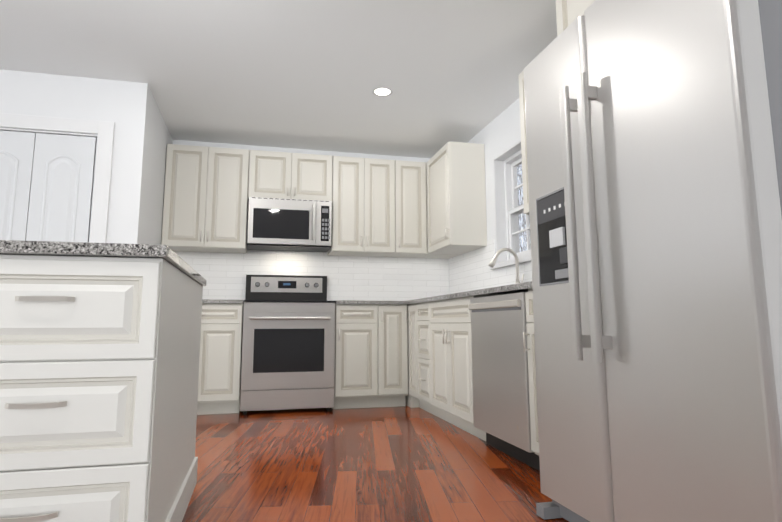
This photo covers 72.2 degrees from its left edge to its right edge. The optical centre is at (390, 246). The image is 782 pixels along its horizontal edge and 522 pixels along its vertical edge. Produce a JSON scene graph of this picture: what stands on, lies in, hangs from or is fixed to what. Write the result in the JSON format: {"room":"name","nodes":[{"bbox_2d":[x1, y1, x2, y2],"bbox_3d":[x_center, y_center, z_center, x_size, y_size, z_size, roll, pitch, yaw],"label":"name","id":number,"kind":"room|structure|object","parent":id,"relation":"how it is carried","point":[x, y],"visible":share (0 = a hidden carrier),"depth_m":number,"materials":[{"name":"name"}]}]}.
{"room":"kitchen","nodes":[
{"label":"kitchen","id":0,"kind":"room"},
{"bbox_2d":[0,69,151,243],"bbox_3d":[-3.619,-0.018,3.292,3.820,2.440,0.110,2,-8,-14],"label":"wall","id":1,"kind":"structure","parent":0,"point":[142,134],"depth_m":3.74,"materials":[{"name":"white paint"}]},
{"bbox_2d":[0,130,96,241],"bbox_3d":[-2.417,0.218,3.506,0.743,2.002,0.082,2,-8,-14],"label":"bifold closet door","id":2,"kind":"structure","parent":1,"relation":"in","point":[46,186],"depth_m":3.62,"materials":[{"name":"white paint"}]},
{"bbox_2d":[0,113,114,242],"bbox_3d":[-2.422,0.174,3.550,0.970,2.129,0.118,2,-8,-14],"label":"door frame","id":3,"kind":"structure","parent":1,"relation":"attached to","point":[104,130],"depth_m":3.68,"materials":[{"name":"white paint"}]},
{"bbox_2d":[144,94,172,244],"bbox_3d":[-1.978,0.126,4.329,0.130,2.440,1.110,2,-8,-14],"label":"wall","id":4,"kind":"structure","parent":0,"point":[161,136],"depth_m":4.29,"materials":[{"name":"white paint"}]},
{"bbox_2d":[0,0,556,158],"bbox_3d":[-1.651,-1.523,1.625,6.750,0.050,7.320,2,-8,-14],"label":"ceiling","id":5,"kind":"structure","parent":0,"point":[305,74],"depth_m":3.53,"materials":[{"name":"white paint"}]},
{"bbox_2d":[372,88,392,96],"bbox_3d":[-0.064,-1.155,4.021,0.156,0.002,0.156,2,-8,-14],"label":"recessed light","id":6,"kind":"object","parent":5,"relation":"in","point":[382,92],"visible":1,"depth_m":4.03,"materials":[{"name":"white paint"}]},
{"bbox_2d":[173,140,448,300],"bbox_3d":[-2.498,0.201,4.840,6.750,2.440,0.156,2,-8,-14],"label":"wall","id":7,"kind":"structure","parent":0,"point":[360,278],"depth_m":5.25,"materials":[{"name":"white tile"}]},
{"bbox_2d":[161,144,248,252],"bbox_3d":[-1.666,-0.417,4.885,0.701,0.910,0.337,2,-8,-14],"label":"upper cabinet","id":8,"kind":"object","parent":7,"relation":"attached to","point":[205,207],"depth_m":4.73,"materials":[{"name":"white paint"}]},
{"bbox_2d":[249,150,332,203],"bbox_3d":[-0.957,-0.622,5.093,0.758,0.450,0.337,2,-8,-14],"label":"upper cabinet","id":9,"kind":"object","parent":7,"relation":"attached to","point":[272,174],"depth_m":4.93,"materials":[{"name":"white paint"}]},
{"bbox_2d":[246,197,331,251],"bbox_3d":[-0.941,-0.192,4.974,0.752,0.426,0.452,2,-8,-14],"label":"microwave","id":10,"kind":"object","parent":9,"relation":"attached to","point":[280,224],"visible":1,"depth_m":4.81,"materials":[{"name":"silver metal"}]},
{"bbox_2d":[327,156,396,256],"bbox_3d":[-0.293,-0.373,5.223,0.604,0.910,0.337,2,-8,-14],"label":"upper cabinet","id":11,"kind":"object","parent":7,"relation":"attached to","point":[379,207],"depth_m":5.07,"materials":[{"name":"white paint"}]},
{"bbox_2d":[389,160,428,257],"bbox_3d":[0.151,-0.358,5.333,0.312,0.910,0.337,2,-8,-14],"label":"upper cabinet","id":12,"kind":"object","parent":7,"relation":"attached to","point":[412,218],"depth_m":5.18,"materials":[{"name":"white paint"}]},
{"bbox_2d":[421,253,457,258],"bbox_3d":[0.469,-0.348,5.411,0.343,0.910,0.337,2,-8,-14],"label":"upper cabinet","id":13,"kind":"object","parent":7,"relation":"attached to","point":[443,256],"depth_m":5.36,"materials":[{"name":"white paint"}]},
{"bbox_2d":[182,405,568,521],"bbox_3d":[-1.642,0.942,1.270,6.750,0.050,7.320,2,-8,-14],"label":"floor","id":14,"kind":"structure","parent":0,"point":[406,463],"depth_m":2.63,"materials":[{"name":"brown wood"}]},
{"bbox_2d":[0,255,202,521],"bbox_3d":[-1.041,0.546,1.872,0.606,0.898,1.208,2,-8,-14],"label":"base cabinet","id":15,"kind":"object","parent":14,"relation":"on","point":[99,367],"visible":1,"depth_m":1.38,"materials":[{"name":"white paint"}]},
{"bbox_2d":[0,240,205,285],"bbox_3d":[-1.040,0.086,1.949,0.600,0.031,1.205,2,-8,-14],"label":"countertop","id":16,"kind":"structure","parent":15,"relation":"on","point":[78,249],"depth_m":1.41,"materials":[{"name":"stone"}]},
{"bbox_2d":[197,304,243,414],"bbox_3d":[-1.624,0.939,4.536,0.699,0.884,0.650,2,-8,-14],"label":"base cabinet","id":17,"kind":"object","parent":14,"relation":"on","point":[220,367],"visible":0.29,"depth_m":4.31,"materials":[{"name":"white paint"}]},
{"bbox_2d":[202,299,243,304],"bbox_3d":[-1.627,0.487,4.605,0.701,0.030,0.642,2,-8,-14],"label":"countertop","id":18,"kind":"structure","parent":17,"relation":"on","point":[206,301],"depth_m":4.35,"materials":[{"name":"stone"}]},
{"bbox_2d":[240,275,335,413],"bbox_3d":[-0.904,0.815,4.694,0.754,1.171,0.710,2,-8,-14],"label":"range","id":19,"kind":"object","parent":14,"relation":"on","point":[288,351],"visible":1,"depth_m":4.41,"materials":[{"name":"silver metal"}]},
{"bbox_2d":[332,304,407,408],"bbox_3d":[-0.232,0.984,4.879,0.639,0.884,0.650,2,-8,-14],"label":"base cabinet","id":20,"kind":"object","parent":14,"relation":"on","point":[371,357],"visible":1,"depth_m":4.61,"materials":[{"name":"white paint"}]},
{"bbox_2d":[335,300,405,304],"bbox_3d":[-0.247,0.531,4.945,0.615,0.030,0.642,2,-8,-14],"label":"countertop","id":21,"kind":"structure","parent":20,"relation":"on","point":[369,302],"depth_m":4.63,"materials":[{"name":"stone"}]},
{"bbox_2d":[405,304,416,407],"bbox_3d":[0.484,0.944,4.617,0.617,0.884,0.264,2,-8,-14],"label":"base cabinet","id":22,"kind":"object","parent":14,"relation":"on","point":[411,400],"depth_m":4.62,"materials":[{"name":"white paint"}]},
{"bbox_2d":[413,302,428,411],"bbox_3d":[0.558,0.901,4.323,0.617,0.884,0.349,2,-8,-14],"label":"base cabinet","id":23,"kind":"object","parent":14,"relation":"on","point":[420,310],"depth_m":4.32,"materials":[{"name":"white paint"}]},
{"bbox_2d":[429,297,485,440],"bbox_3d":[0.699,0.819,3.760,0.617,0.884,0.823,2,-8,-14],"label":"base cabinet","id":24,"kind":"object","parent":14,"relation":"on","point":[440,385],"depth_m":3.65,"materials":[{"name":"white paint"}]},
{"bbox_2d":[404,248,531,304],"bbox_3d":[0.676,0.295,3.866,0.642,0.574,3.224,2,-8,-14],"label":"countertop","id":25,"kind":"structure","parent":24,"relation":"on","point":[517,287],"depth_m":3.39,"materials":[{"name":"stone"}]},
{"bbox_2d":[468,292,539,470],"bbox_3d":[0.866,0.719,3.022,0.638,0.871,0.693,2,-8,-14],"label":"dishwasher","id":26,"kind":"object","parent":14,"relation":"on","point":[501,405],"visible":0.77,"depth_m":2.88,"materials":[{"name":"grey metal"}]},
{"bbox_2d":[523,289,538,454],"bbox_3d":[1.008,0.631,2.463,0.650,0.884,0.464,2,-8,-14],"label":"base cabinet","id":27,"kind":"object","parent":14,"relation":"on","point":[530,349],"visible":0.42,"depth_m":2.58,"materials":[{"name":"white paint"}]},
{"bbox_2d":[523,0,781,521],"bbox_3d":[1.051,0.071,1.764,0.880,1.794,1.017,2,-8,-14],"label":"refrigerator","id":28,"kind":"object","parent":14,"relation":"on","point":[654,143],"visible":1,"depth_m":1.47,"materials":[{"name":"grey metal"}]},
{"bbox_2d":[449,98,531,293],"bbox_3d":[1.529,-0.189,2.230,0.206,2.440,7.320,2,-8,-14],"label":"wall","id":29,"kind":"structure","parent":0,"point":[497,136],"depth_m":4.59,"materials":[{"name":"white paint"}]},
{"bbox_2d":[427,141,486,254],"bbox_3d":[0.574,-0.416,4.944,0.370,0.910,0.621,2,-8,-14],"label":"upper cabinet","id":30,"kind":"object","parent":29,"relation":"attached to","point":[456,204],"visible":1,"depth_m":4.68,"materials":[{"name":"white paint"}]},
{"bbox_2d":[490,141,530,269],"bbox_3d":[1.060,-0.338,4.060,0.240,0.940,1.040,2,-8,-14],"label":"double-hung window","id":31,"kind":"structure","parent":29,"relation":"in","point":[508,210],"depth_m":4.47,"materials":[{"name":"white paint"}]},
{"bbox_2d":[518,71,528,214],"bbox_3d":[1.067,-0.701,2.981,0.370,0.910,0.877,2,-8,-14],"label":"upper cabinet","id":32,"kind":"object","parent":29,"relation":"attached to","point":[523,144],"visible":0.04,"depth_m":3.33,"materials":[{"name":"white paint"}]},
{"bbox_2d":[556,0,594,35],"bbox_3d":[1.172,-1.080,2.051,0.635,0.455,1.060,2,-8,-14],"label":"upper cabinet","id":33,"kind":"object","parent":29,"relation":"attached to","point":[568,12],"visible":0.1,"depth_m":2.40,"materials":[{"name":"white paint"}]},
{"label":"outside","id":34,"kind":"structure","parent":0,"visible":0},
{"bbox_2d":[517,164,530,251],"bbox_3d":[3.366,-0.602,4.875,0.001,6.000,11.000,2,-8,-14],"label":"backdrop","id":35,"kind":"structure","parent":34,"point":[523,237],"depth_m":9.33,"materials":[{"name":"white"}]}
]}

